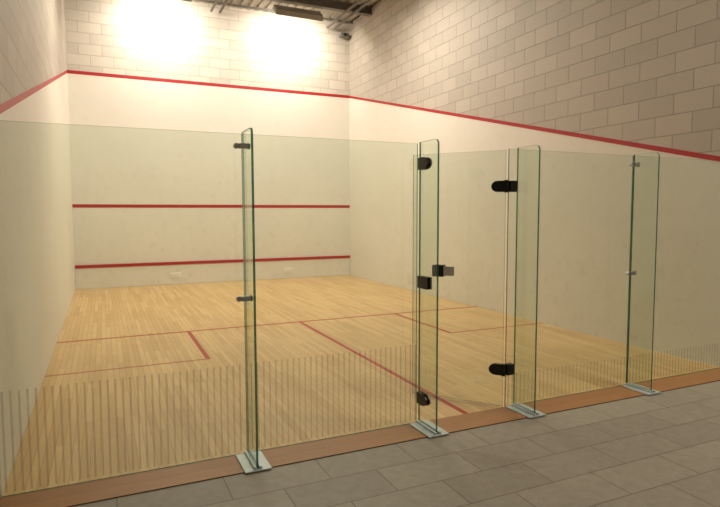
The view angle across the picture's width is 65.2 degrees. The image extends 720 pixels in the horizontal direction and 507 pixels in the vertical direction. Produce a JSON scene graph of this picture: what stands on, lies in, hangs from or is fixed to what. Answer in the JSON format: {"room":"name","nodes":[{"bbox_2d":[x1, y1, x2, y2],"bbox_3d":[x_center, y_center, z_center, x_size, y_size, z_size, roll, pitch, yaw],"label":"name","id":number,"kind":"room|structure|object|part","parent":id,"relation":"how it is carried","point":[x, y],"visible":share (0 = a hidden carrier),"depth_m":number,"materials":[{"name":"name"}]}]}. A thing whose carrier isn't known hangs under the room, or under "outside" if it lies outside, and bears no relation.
{"room":"sports hall","nodes":[
{"label":"sports hall","id":0,"kind":"room"},
{"bbox_2d":[0,0,75,498],"bbox_3d":[-4.242,-2.113,7.470,0.250,6.400,10.000,-2,5,-24],"label":"wall","id":1,"kind":"structure","parent":0,"point":[38,287],"depth_m":4.99,"materials":[{"name":"paint"}]},
{"bbox_2d":[0,70,66,113],"bbox_3d":[-4.077,-2.259,7.397,0.006,2.496,9.750,-2,5,-24],"label":"court boundary line","id":2,"kind":"structure","parent":1,"relation":"attached to","point":[10,103],"depth_m":4.89,"materials":[{"name":"red paint"}]},
{"bbox_2d":[64,0,349,284],"bbox_3d":[-3.236,-2.535,13.269,6.400,6.400,0.250,-2,5,-24],"label":"wall","id":3,"kind":"structure","parent":0,"point":[165,39],"depth_m":12.93,"materials":[{"name":"paint"}]},
{"bbox_2d":[67,70,348,97],"bbox_3d":[-3.188,-3.894,13.057,6.400,0.070,0.006,-2,5,-24],"label":"court boundary line","id":4,"kind":"object","parent":3,"relation":"attached to","point":[68,71],"visible":1,"depth_m":12.86,"materials":[{"name":"red paint"}]},
{"bbox_2d":[72,204,349,207],"bbox_3d":[-3.181,-1.111,13.258,6.400,0.070,0.006,-2,5,-24],"label":"service line","id":5,"kind":"object","parent":3,"relation":"attached to","point":[73,205],"visible":1,"depth_m":13.00,"materials":[{"name":"red paint"}]},
{"bbox_2d":[75,255,349,288],"bbox_3d":[-3.167,0.407,13.347,6.392,0.512,0.038,-2,5,-24],"label":"tin","id":6,"kind":"object","parent":3,"relation":"attached to","point":[184,272],"visible":1,"depth_m":13.12,"materials":[{"name":"paint"}]},
{"bbox_2d":[339,32,350,38],"bbox_3d":[-0.368,-5.440,14.094,0.310,0.100,0.255,-2,5,-24],"label":"security camera","id":7,"kind":"object","parent":3,"relation":"attached to","point":[342,34],"visible":1,"depth_m":14.00,"materials":[{"name":"paint"}]},
{"bbox_2d":[195,0,352,23],"bbox_3d":[-3.090,-5.657,12.701,6.400,0.092,0.044,-2,5,-24],"label":"conduit","id":8,"kind":"object","parent":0,"point":[208,1],"depth_m":12.96,"materials":[{"name":"grey metal"}]},
{"bbox_2d":[194,0,379,23],"bbox_3d":[0.277,-5.261,5.316,12.100,0.235,17.250,-2,5,-24],"label":"ceiling","id":9,"kind":"structure","parent":0,"point":[264,4],"depth_m":12.97,"materials":[{"name":"paint"}]},
{"bbox_2d":[210,0,371,29],"bbox_3d":[-0.128,-5.225,9.237,3.040,0.040,9.000,-2,5,-24],"label":"rail","id":10,"kind":"object","parent":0,"point":[216,1],"depth_m":12.64,"materials":[{"name":"grey metal"}]},
{"bbox_2d":[272,3,322,20],"bbox_3d":[-1.405,-5.502,12.753,1.100,0.417,0.322,-2,5,-24],"label":"ceiling light fixture","id":11,"kind":"object","parent":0,"point":[278,9],"depth_m":12.65,"materials":[{"name":"white metal"}]},
{"bbox_2d":[267,0,371,15],"bbox_3d":[-2.654,-5.510,11.754,6.400,0.180,0.140,-2,5,-24],"label":"ceiling beam","id":12,"kind":"structure","parent":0,"point":[332,5],"depth_m":12.65,"materials":[{"name":"grey metal"}]},
{"bbox_2d":[0,275,719,506],"bbox_3d":[0.243,1.294,5.904,11.600,0.206,17.000,-2,5,-24],"label":"floor","id":13,"kind":"structure","parent":0,"point":[87,426],"depth_m":4.66,"materials":[{"name":"brown wood"}]},
{"bbox_2d":[0,120,417,496],"bbox_3d":[-0.809,0.287,3.699,2.722,2.122,0.013,-2,5,-24],"label":"glass screen","id":14,"kind":"object","parent":13,"relation":"on","point":[0,120],"visible":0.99,"depth_m":3.82,"materials":[{"name":"teal"}]},
{"bbox_3d":[-1.406,0.308,3.429,1.410,2.122,0.012,-2,5,-24],"label":"glass panel","id":15,"kind":"part","parent":14,"relation":"part of","materials":[{"name":"teal"}]},
{"bbox_3d":[-0.162,0.264,3.994,1.300,2.122,0.012,-2,5,-24],"label":"glass panel","id":16,"kind":"part","parent":14,"relation":"part of","materials":[{"name":"teal"}]},
{"bbox_2d":[233,128,271,473],"bbox_3d":[-0.696,0.291,3.582,0.170,2.134,0.292,-2,5,-24],"label":"support","id":17,"kind":"object","parent":13,"relation":"on","point":[251,461],"visible":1,"depth_m":3.62,"materials":[{"name":"teal"}]},
{"bbox_3d":[-0.704,0.287,3.600,0.015,2.128,0.252,-2,5,-24],"label":"fin glass","id":18,"kind":"part","parent":17,"relation":"part of","materials":[{"name":"teal"}]},
{"bbox_2d":[410,139,448,437],"bbox_3d":[0.511,0.248,4.130,0.170,2.134,0.292,-2,5,-24],"label":"support","id":19,"kind":"object","parent":13,"relation":"on","point":[427,428],"visible":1,"depth_m":4.16,"materials":[{"name":"teal"}]},
{"bbox_3d":[0.469,1.104,4.257,0.012,0.090,0.137,-2,5,-24],"label":"patch plate","id":20,"kind":"part","parent":19,"relation":"part of","materials":[{"name":"black metal"}]},
{"bbox_3d":[0.468,0.217,4.191,0.012,0.090,0.142,-2,5,-24],"label":"patch plate","id":21,"kind":"part","parent":19,"relation":"part of","materials":[{"name":"black metal"}]},
{"bbox_3d":[0.464,-0.661,4.129,0.012,0.090,0.137,-2,5,-24],"label":"patch plate","id":22,"kind":"part","parent":19,"relation":"part of","materials":[{"name":"black metal"}]},
{"bbox_3d":[0.494,1.103,4.269,0.012,0.090,0.137,-2,5,-24],"label":"patch plate","id":23,"kind":"part","parent":19,"relation":"part of","materials":[{"name":"black metal"}]},
{"bbox_3d":[0.493,0.216,4.202,0.012,0.090,0.142,-2,5,-24],"label":"patch plate","id":24,"kind":"part","parent":19,"relation":"part of","materials":[{"name":"black metal"}]},
{"bbox_3d":[0.489,-0.662,4.141,0.012,0.090,0.137,-2,5,-24],"label":"patch plate","id":25,"kind":"part","parent":19,"relation":"part of","materials":[{"name":"black metal"}]},
{"bbox_3d":[0.503,0.244,4.148,0.015,2.128,0.252,-2,5,-24],"label":"fin glass","id":26,"kind":"part","parent":19,"relation":"part of","materials":[{"name":"teal"}]},
{"bbox_2d":[412,150,508,405],"bbox_3d":[0.834,0.206,4.790,0.827,2.108,0.070,2,5,28],"label":"door","id":27,"kind":"structure","parent":13,"relation":"on","point":[434,267],"depth_m":4.67,"materials":[{"name":"clear glass"}]},
{"bbox_2d":[443,266,453,275],"bbox_3d":[0.764,0.149,4.832,0.080,0.080,0.075,2,5,28],"label":"lock plate","id":28,"kind":"object","parent":27,"relation":"attached to","point":[447,270],"visible":1,"depth_m":4.80,"materials":[{"name":"metal"}]},
{"bbox_3d":[1.141,0.961,4.683,0.137,0.100,0.036,2,5,28],"label":"hinge leaf","id":29,"kind":"part","parent":27,"relation":"part of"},
{"bbox_3d":[1.137,-0.545,4.574,0.137,0.100,0.036,2,5,28],"label":"hinge leaf","id":30,"kind":"part","parent":27,"relation":"part of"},
{"bbox_2d":[506,145,545,417],"bbox_3d":[1.344,0.218,4.508,0.170,2.134,0.292,-2,5,-24],"label":"support","id":31,"kind":"object","parent":13,"relation":"on","point":[522,409],"visible":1,"depth_m":4.54,"materials":[{"name":"teal"}]},
{"bbox_3d":[1.336,0.214,4.526,0.015,2.128,0.252,-2,5,-24],"label":"fin glass","id":32,"kind":"part","parent":31,"relation":"part of","materials":[{"name":"teal"}]},
{"bbox_2d":[504,149,719,406],"bbox_3d":[2.487,0.170,5.196,2.822,2.122,0.048,-2,5,-24],"label":"glass screen","id":33,"kind":"object","parent":13,"relation":"on","point":[512,184],"visible":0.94,"depth_m":4.69,"materials":[{"name":"teal"}]},
{"bbox_3d":[1.238,0.961,4.682,0.072,0.090,0.048,-2,5,-24],"label":"hinge fixed plate","id":34,"kind":"part","parent":33,"relation":"part of","materials":[{"name":"black metal"}]},
{"bbox_3d":[1.234,-0.545,4.573,0.072,0.090,0.048,-2,5,-24],"label":"hinge fixed plate","id":35,"kind":"part","parent":33,"relation":"part of","materials":[{"name":"black metal"}]},
{"bbox_3d":[1.845,0.192,4.904,1.410,2.122,0.012,-2,5,-24],"label":"glass panel","id":36,"kind":"part","parent":33,"relation":"part of","materials":[{"name":"teal"}]},
{"bbox_3d":[3.134,0.147,5.490,1.400,2.122,0.012,-2,5,-24],"label":"glass panel","id":37,"kind":"part","parent":33,"relation":"part of","materials":[{"name":"teal"}]},
{"bbox_2d":[622,152,660,394],"bbox_3d":[2.555,0.175,5.058,0.170,2.134,0.292,-2,5,-24],"label":"support","id":38,"kind":"object","parent":13,"relation":"on","point":[632,386],"visible":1,"depth_m":5.09,"materials":[{"name":"teal"}]},
{"bbox_2d":[349,0,719,366],"bbox_3d":[1.810,-2.328,10.217,0.250,6.400,10.000,-2,5,-24],"label":"wall","id":39,"kind":"structure","parent":0,"point":[647,72],"depth_m":8.05,"materials":[{"name":"paint"}]},
{"bbox_2d":[349,96,719,161],"bbox_3d":[1.748,-2.466,10.041,0.006,2.496,9.750,-2,5,-24],"label":"court boundary line","id":40,"kind":"structure","parent":39,"relation":"attached to","point":[603,139],"depth_m":7.62,"materials":[{"name":"red paint"}]}
]}

